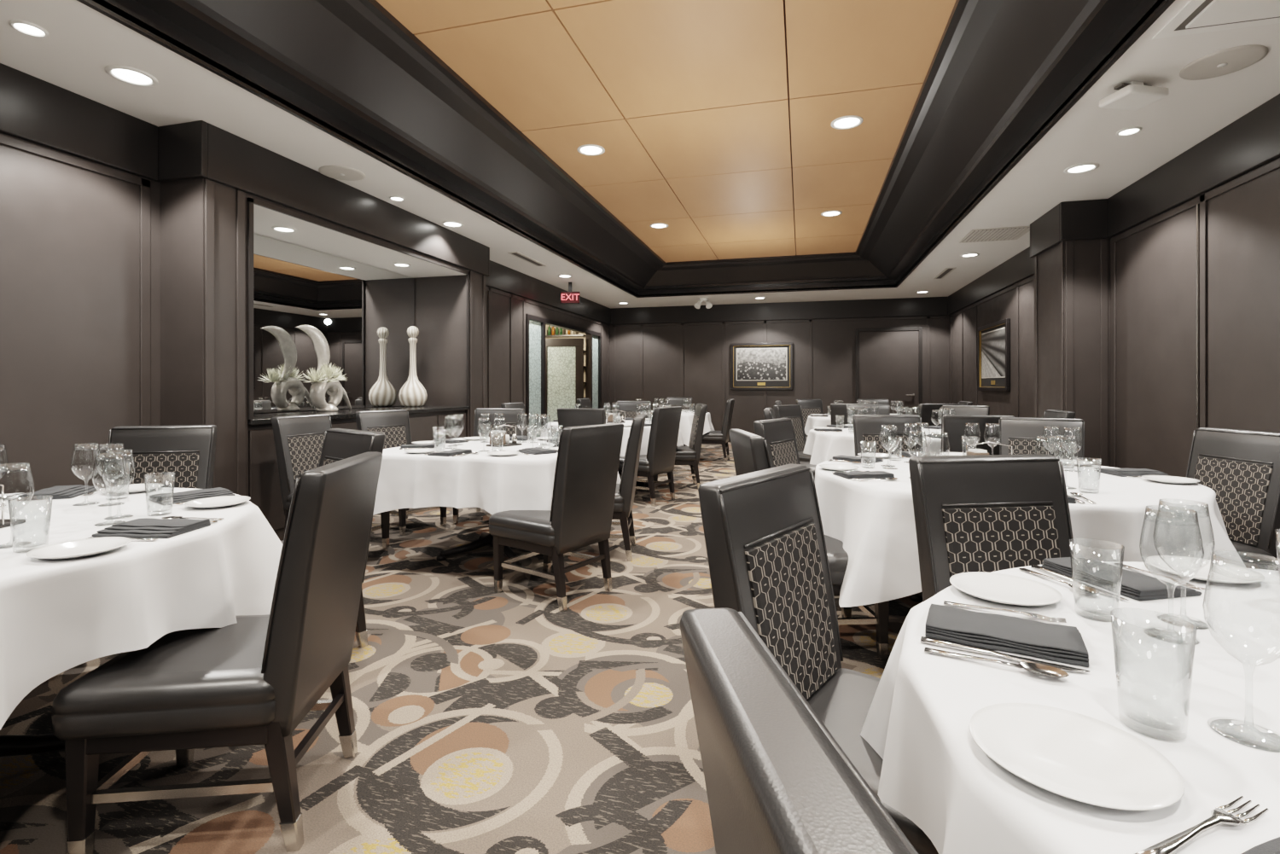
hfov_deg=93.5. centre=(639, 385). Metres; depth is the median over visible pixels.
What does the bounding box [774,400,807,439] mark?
dining chair
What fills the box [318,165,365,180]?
ceiling speaker
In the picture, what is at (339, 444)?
dining chair
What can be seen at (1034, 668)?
soup spoon
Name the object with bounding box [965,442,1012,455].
condiment caddy
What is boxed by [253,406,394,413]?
wall
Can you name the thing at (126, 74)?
recessed light
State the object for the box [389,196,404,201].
recessed light
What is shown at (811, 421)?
tablecloth
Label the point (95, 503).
wine glass
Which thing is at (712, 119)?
panels
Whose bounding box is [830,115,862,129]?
recessed light
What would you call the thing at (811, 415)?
folded napkin
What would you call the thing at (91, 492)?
fork
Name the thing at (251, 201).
trim
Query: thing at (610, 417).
condiment caddy
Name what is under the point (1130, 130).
recessed light
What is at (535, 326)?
door frame
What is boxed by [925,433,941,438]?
folded napkin
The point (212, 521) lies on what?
table knife
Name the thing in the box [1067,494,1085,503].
table knife
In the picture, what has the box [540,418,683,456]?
tablecloth
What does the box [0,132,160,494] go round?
wall
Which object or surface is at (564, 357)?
door
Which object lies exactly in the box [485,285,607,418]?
wall
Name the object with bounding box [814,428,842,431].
folded napkin
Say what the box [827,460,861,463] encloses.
soup spoon
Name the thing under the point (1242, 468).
dining chair
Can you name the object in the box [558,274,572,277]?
recessed light
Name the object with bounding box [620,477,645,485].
dining table
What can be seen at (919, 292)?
recessed light
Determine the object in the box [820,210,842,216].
recessed light
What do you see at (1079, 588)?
soup spoon
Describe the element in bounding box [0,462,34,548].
wine glass
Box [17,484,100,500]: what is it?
folded napkin
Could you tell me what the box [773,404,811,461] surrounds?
dining chair
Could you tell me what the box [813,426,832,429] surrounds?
bread plate
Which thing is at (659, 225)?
recessed light
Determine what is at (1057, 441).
water tumbler
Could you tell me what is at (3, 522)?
condiment caddy
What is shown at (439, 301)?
wall
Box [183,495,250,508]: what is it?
bread plate
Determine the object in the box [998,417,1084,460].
dining chair
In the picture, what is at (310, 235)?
ceiling
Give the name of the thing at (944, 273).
ceiling vent
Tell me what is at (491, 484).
tablecloth
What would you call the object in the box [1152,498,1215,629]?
wine glass
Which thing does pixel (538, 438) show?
bread plate
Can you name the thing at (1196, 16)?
ceiling vent
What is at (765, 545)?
dining chair
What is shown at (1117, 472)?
folded napkin
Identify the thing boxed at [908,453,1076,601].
dining chair
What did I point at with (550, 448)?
bread plate
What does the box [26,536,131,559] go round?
bread plate
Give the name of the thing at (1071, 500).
folded napkin
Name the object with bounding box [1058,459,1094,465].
bread plate
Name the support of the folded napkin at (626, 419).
on the tablecloth at (546, 433)
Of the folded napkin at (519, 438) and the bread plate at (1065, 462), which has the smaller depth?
the bread plate at (1065, 462)
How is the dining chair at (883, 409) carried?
on the floor
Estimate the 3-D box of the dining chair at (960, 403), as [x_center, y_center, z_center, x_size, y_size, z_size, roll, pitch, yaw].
[4.222,0.709,8.390,0.644,0.982,0.506,0,0,15]
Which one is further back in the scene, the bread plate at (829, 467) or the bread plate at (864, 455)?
the bread plate at (864, 455)
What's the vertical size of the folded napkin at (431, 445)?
0.023 m
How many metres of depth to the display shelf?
13.53 m
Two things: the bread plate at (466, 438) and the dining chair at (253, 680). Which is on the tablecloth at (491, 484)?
the bread plate at (466, 438)
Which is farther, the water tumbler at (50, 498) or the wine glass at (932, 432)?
the wine glass at (932, 432)
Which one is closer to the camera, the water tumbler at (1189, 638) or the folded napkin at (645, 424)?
the water tumbler at (1189, 638)
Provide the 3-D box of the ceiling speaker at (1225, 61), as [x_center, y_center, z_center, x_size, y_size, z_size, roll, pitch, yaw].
[3.100,-1.712,3.204,0.340,0.016,0.340,0,0,15]
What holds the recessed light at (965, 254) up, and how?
in the ceiling at (82, 41)
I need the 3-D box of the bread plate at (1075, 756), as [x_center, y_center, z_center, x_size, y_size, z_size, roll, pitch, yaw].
[0.496,0.429,0.698,0.201,0.017,0.201,0,0,-22]
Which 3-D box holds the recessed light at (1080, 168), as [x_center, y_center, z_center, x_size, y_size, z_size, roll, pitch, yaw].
[3.488,-1.715,4.756,0.226,0.010,0.226,0,0,15]
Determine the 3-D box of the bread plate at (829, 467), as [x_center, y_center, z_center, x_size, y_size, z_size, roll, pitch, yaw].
[1.036,0.429,3.134,0.201,0.017,0.201,0,0,-10]
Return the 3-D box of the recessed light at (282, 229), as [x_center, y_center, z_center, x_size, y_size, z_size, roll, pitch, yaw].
[-2.953,-1.295,4.990,0.181,0.010,0.181,0,0,15]
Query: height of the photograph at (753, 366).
0.980 m
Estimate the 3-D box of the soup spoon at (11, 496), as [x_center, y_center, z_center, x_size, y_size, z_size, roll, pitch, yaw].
[-2.459,0.431,2.369,0.040,0.008,0.194,0,0,-18]
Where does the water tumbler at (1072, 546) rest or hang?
on the tablecloth at (934, 773)
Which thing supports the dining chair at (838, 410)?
on the floor
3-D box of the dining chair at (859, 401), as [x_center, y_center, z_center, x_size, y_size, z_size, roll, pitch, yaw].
[3.675,0.709,9.411,0.506,0.982,0.644,0,0,15]
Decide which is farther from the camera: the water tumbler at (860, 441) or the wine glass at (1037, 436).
the water tumbler at (860, 441)
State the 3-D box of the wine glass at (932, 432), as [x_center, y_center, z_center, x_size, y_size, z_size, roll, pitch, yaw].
[1.375,0.327,2.762,0.085,0.222,0.085,0,0,-10]
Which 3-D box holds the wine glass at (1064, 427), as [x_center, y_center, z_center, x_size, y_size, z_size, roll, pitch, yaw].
[2.213,0.327,3.079,0.085,0.222,0.085,0,0,5]
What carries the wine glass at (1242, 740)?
on the tablecloth at (934, 773)
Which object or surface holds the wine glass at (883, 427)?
on the tablecloth at (874, 520)
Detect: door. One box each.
[545,338,583,424]
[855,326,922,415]
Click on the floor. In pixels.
(486, 721)
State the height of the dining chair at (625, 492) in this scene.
0.982 m
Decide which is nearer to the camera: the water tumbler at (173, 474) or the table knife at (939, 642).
the table knife at (939, 642)
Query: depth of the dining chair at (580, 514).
3.33 m
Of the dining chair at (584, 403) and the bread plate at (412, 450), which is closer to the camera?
the bread plate at (412, 450)
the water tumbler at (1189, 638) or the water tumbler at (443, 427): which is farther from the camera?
the water tumbler at (443, 427)
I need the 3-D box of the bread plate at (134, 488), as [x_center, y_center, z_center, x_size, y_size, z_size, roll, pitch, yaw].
[-2.099,0.429,2.491,0.201,0.017,0.201,0,0,-20]
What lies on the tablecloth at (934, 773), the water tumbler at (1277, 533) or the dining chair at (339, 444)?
the water tumbler at (1277, 533)
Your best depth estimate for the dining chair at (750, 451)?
2.63 m
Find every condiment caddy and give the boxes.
[0,484,25,528]
[485,424,522,447]
[605,409,625,423]
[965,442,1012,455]
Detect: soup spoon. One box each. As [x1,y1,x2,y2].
[0,491,33,499]
[161,516,224,520]
[399,448,429,449]
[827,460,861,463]
[857,477,897,481]
[924,646,1069,678]
[1018,568,1099,594]
[1069,492,1096,503]
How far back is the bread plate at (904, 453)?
3.70 m
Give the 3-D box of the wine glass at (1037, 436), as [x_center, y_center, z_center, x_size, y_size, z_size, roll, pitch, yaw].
[1.723,0.327,2.550,0.085,0.222,0.085,0,0,15]
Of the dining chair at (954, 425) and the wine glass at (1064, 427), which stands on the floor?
the dining chair at (954, 425)
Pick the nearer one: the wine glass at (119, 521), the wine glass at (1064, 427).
the wine glass at (119, 521)
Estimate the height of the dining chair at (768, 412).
0.982 m
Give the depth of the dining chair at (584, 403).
10.10 m
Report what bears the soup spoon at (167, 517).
on the tablecloth at (57, 616)
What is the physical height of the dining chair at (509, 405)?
0.982 m
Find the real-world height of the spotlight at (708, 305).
0.214 m
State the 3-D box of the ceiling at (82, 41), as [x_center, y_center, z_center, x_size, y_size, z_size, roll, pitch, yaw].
[-0.808,-2.060,5.552,10.150,0.680,15.500,0,0,15]
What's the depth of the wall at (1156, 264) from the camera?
4.56 m
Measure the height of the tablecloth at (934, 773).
0.501 m
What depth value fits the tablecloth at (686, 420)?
9.13 m
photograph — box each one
[730,342,792,389]
[977,318,1010,391]
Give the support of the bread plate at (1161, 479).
on the tablecloth at (874, 520)
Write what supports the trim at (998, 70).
attached to the ceiling at (82, 41)
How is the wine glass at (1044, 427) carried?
on the tablecloth at (874, 520)
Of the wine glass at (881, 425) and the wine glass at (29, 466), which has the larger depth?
the wine glass at (881, 425)
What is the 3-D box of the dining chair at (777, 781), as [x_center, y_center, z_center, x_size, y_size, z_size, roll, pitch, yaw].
[0.382,0.709,0.399,0.644,0.982,0.506,0,0,-6]
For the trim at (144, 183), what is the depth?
5.46 m
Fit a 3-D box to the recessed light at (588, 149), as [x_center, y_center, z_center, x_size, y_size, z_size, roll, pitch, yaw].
[-0.455,-2.195,5.612,0.256,0.010,0.256,0,0,15]
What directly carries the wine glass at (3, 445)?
on the tablecloth at (57, 616)
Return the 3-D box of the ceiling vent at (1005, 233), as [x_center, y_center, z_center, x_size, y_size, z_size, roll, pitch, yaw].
[4.038,-1.712,6.835,0.620,0.016,0.620,0,0,15]
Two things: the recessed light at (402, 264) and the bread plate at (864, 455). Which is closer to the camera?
the bread plate at (864, 455)
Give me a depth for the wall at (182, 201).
4.02 m
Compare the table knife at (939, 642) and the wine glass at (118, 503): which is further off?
the wine glass at (118, 503)
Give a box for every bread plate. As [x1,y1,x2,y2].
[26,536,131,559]
[100,482,163,494]
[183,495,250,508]
[403,448,436,453]
[411,441,439,444]
[461,436,487,440]
[487,450,519,456]
[535,436,559,440]
[547,447,558,451]
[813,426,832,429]
[819,464,859,471]
[857,453,892,458]
[939,452,965,455]
[949,571,1062,605]
[969,703,1184,810]
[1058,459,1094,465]
[1141,475,1200,484]
[1146,555,1264,583]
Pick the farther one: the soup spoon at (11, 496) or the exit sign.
the exit sign
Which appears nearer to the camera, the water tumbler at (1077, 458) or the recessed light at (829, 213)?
the water tumbler at (1077, 458)
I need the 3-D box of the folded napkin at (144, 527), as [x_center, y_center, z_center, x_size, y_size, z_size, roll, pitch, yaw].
[-1.462,0.427,1.808,0.230,0.023,0.164,0,0,3]
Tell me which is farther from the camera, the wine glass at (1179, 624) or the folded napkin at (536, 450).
the folded napkin at (536, 450)
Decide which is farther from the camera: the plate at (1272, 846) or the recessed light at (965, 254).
the recessed light at (965, 254)
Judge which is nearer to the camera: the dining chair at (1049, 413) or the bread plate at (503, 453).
the bread plate at (503, 453)
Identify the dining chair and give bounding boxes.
[51,451,382,853]
[104,424,217,488]
[271,413,389,548]
[280,428,385,648]
[355,409,446,535]
[452,407,524,523]
[488,423,623,611]
[500,402,529,436]
[557,407,620,477]
[576,398,592,408]
[609,414,645,561]
[616,401,650,477]
[618,406,681,506]
[649,401,651,418]
[653,403,707,489]
[666,397,692,446]
[679,607,918,853]
[698,463,938,853]
[700,399,734,462]
[729,429,889,660]
[753,418,800,467]
[762,407,816,480]
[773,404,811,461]
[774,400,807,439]
[795,399,823,436]
[830,403,870,425]
[846,403,890,424]
[852,414,923,456]
[857,399,889,404]
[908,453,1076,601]
[917,403,957,426]
[940,405,989,425]
[940,414,1014,454]
[957,401,972,405]
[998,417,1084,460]
[1043,409,1075,418]
[1185,427,1279,570]
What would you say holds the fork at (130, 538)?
on the tablecloth at (57, 616)
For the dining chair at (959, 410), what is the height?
0.982 m
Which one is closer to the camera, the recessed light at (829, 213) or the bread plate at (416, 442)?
the bread plate at (416, 442)
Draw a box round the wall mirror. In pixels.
[253,232,414,413]
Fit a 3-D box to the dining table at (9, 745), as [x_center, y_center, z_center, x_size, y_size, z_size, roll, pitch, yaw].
[-2.102,0.822,1.809,1.567,0.757,1.567,0,0,15]
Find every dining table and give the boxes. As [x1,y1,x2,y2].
[0,715,64,756]
[436,514,520,565]
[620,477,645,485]
[910,592,922,601]
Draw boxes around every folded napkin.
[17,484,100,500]
[91,517,211,538]
[148,487,235,505]
[400,443,438,448]
[427,448,471,456]
[432,438,468,443]
[509,436,532,441]
[516,447,556,454]
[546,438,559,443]
[620,418,634,420]
[644,423,651,426]
[809,414,828,416]
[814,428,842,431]
[826,424,853,428]
[832,455,883,464]
[832,471,894,479]
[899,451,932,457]
[923,425,941,429]
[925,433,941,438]
[925,603,1089,667]
[1041,556,1202,600]
[1067,495,1076,503]
[1096,468,1169,477]
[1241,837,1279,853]
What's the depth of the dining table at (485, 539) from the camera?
4.20 m
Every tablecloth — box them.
[0,487,282,729]
[372,436,620,515]
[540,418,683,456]
[614,410,714,446]
[802,427,941,465]
[804,414,831,435]
[814,454,1246,607]
[860,561,1279,853]
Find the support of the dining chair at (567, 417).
on the floor
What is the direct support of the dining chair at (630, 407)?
on the floor
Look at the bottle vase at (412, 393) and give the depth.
6.82 m
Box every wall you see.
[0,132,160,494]
[160,177,247,496]
[247,193,467,271]
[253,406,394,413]
[414,269,482,436]
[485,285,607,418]
[609,315,948,434]
[948,157,1279,477]
[1037,238,1110,466]
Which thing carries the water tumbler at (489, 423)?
on the tablecloth at (491, 484)
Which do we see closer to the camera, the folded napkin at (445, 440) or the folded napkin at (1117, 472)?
the folded napkin at (1117, 472)
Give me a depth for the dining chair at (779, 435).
3.81 m
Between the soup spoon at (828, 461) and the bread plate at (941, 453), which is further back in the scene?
the bread plate at (941, 453)
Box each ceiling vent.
[507,251,546,266]
[932,267,956,279]
[958,226,1029,243]
[1152,0,1279,39]
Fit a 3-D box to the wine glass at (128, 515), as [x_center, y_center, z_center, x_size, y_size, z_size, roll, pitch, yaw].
[-1.731,0.327,1.999,0.085,0.222,0.085,0,0,0]
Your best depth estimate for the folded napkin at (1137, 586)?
1.30 m
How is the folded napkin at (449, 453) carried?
on the tablecloth at (491, 484)
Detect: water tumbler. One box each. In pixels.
[7,495,52,553]
[102,461,131,500]
[144,471,174,516]
[432,426,444,446]
[433,430,446,451]
[478,423,489,442]
[490,430,503,451]
[860,441,876,468]
[887,436,902,460]
[1057,441,1076,468]
[1069,538,1124,622]
[1076,457,1101,494]
[1110,607,1196,741]
[1274,529,1279,581]
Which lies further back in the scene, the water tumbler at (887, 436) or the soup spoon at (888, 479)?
the water tumbler at (887, 436)
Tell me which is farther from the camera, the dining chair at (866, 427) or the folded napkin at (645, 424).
the folded napkin at (645, 424)
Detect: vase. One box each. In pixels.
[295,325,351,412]
[398,325,427,407]
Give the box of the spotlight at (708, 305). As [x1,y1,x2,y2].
[693,297,712,308]
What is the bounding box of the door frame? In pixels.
[525,314,601,438]
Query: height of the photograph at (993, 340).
1.000 m
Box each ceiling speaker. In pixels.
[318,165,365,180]
[1179,44,1268,80]
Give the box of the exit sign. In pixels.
[560,281,580,303]
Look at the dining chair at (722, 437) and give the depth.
9.39 m
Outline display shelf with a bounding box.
[545,324,585,398]
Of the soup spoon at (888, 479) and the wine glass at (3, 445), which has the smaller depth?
the wine glass at (3, 445)
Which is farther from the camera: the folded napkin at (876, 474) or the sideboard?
the sideboard
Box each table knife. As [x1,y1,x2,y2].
[209,520,217,523]
[851,477,884,480]
[920,636,1090,672]
[1030,564,1128,600]
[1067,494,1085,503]
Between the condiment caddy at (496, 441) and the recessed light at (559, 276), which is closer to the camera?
the condiment caddy at (496, 441)
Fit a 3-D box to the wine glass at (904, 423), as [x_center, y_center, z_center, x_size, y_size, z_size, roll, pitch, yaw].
[1.542,0.327,3.423,0.085,0.222,0.085,0,0,-2]
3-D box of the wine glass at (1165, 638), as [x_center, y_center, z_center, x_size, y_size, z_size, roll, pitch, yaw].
[0.927,0.327,1.050,0.085,0.222,0.085,0,0,-10]
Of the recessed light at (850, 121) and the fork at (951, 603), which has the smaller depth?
the fork at (951, 603)
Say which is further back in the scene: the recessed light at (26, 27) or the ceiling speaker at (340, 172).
the ceiling speaker at (340, 172)
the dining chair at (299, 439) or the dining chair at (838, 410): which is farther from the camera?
the dining chair at (838, 410)
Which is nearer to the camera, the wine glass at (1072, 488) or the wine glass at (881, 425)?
the wine glass at (1072, 488)
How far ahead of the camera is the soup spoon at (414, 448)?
4.10 m
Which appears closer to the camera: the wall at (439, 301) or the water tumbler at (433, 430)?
the water tumbler at (433, 430)
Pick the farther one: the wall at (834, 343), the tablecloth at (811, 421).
the wall at (834, 343)
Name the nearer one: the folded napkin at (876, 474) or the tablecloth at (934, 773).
the tablecloth at (934, 773)
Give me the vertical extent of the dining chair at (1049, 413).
0.982 m
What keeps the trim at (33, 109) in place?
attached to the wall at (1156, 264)
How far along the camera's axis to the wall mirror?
5.88 m
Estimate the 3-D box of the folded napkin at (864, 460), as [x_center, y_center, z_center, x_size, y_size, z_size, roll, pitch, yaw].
[1.266,0.427,3.501,0.164,0.023,0.230,0,0,-42]
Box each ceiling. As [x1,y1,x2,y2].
[0,0,1279,308]
[253,203,465,278]
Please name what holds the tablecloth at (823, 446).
on the dining table
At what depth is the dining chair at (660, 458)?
6.07 m
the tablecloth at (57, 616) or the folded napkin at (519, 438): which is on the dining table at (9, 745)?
the tablecloth at (57, 616)
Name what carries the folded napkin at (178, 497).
on the tablecloth at (57, 616)
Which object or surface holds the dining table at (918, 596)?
on the floor
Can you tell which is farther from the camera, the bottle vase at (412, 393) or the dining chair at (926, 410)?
the dining chair at (926, 410)
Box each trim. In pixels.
[0,63,1279,325]
[0,133,1279,495]
[76,0,1175,297]
[247,197,469,419]
[1196,203,1199,429]
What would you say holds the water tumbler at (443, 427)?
on the tablecloth at (491, 484)
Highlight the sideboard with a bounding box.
[247,405,469,541]
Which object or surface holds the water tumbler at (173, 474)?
on the tablecloth at (57, 616)
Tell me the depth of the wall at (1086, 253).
5.63 m
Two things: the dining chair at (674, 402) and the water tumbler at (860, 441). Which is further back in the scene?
the dining chair at (674, 402)
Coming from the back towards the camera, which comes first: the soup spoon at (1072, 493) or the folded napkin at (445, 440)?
the folded napkin at (445, 440)
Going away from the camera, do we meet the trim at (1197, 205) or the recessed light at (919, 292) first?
the trim at (1197, 205)
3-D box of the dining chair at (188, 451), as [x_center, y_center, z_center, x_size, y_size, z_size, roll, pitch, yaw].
[-2.500,0.709,2.990,0.506,0.982,0.644,0,0,-15]
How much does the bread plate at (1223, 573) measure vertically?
0.017 m
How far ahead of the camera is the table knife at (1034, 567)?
1.35 m
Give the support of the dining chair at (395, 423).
on the floor
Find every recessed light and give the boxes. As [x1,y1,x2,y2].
[8,19,48,37]
[104,64,157,87]
[271,226,296,232]
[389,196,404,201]
[392,262,410,267]
[441,221,463,226]
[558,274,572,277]
[577,144,605,155]
[649,222,668,228]
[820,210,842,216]
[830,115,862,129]
[915,290,929,293]
[960,253,979,256]
[1064,162,1099,174]
[1116,126,1141,135]
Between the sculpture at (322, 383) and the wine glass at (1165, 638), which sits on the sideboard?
the sculpture at (322, 383)
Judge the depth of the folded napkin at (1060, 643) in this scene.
1.02 m
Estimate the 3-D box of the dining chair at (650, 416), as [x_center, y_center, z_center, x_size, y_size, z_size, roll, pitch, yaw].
[-0.007,0.709,8.813,0.506,0.982,0.644,0,0,15]
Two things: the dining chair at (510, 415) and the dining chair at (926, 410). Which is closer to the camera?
the dining chair at (510, 415)
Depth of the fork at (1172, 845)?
0.59 m
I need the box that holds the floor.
[0,442,923,853]
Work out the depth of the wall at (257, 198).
5.15 m
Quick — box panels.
[376,0,956,262]
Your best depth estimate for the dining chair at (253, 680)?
1.54 m
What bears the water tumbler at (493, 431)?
on the tablecloth at (491, 484)
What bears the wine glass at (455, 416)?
on the tablecloth at (491, 484)
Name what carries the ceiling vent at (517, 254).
in the ceiling at (82, 41)
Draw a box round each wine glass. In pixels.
[0,444,8,506]
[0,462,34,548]
[70,442,101,506]
[92,452,127,526]
[95,443,126,506]
[101,449,135,519]
[443,416,456,448]
[879,424,896,466]
[881,426,899,469]
[902,423,919,463]
[929,431,949,455]
[1034,436,1058,455]
[1041,426,1061,452]
[1053,435,1077,489]
[1062,427,1082,471]
[1139,505,1204,645]
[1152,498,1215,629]
[1202,550,1279,752]
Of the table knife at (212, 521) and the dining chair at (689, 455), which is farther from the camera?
the dining chair at (689, 455)
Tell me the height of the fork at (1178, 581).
0.008 m
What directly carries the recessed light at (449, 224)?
in the ceiling at (82, 41)
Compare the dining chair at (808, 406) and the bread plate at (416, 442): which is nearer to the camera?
the bread plate at (416, 442)
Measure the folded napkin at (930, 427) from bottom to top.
0.023 m
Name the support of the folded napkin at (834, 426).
on the tablecloth at (823, 446)
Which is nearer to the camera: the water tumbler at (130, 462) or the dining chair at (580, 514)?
the water tumbler at (130, 462)
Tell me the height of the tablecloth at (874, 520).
0.516 m
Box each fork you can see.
[82,489,100,495]
[83,536,158,541]
[943,600,1066,622]
[1113,563,1209,590]
[1134,796,1268,853]

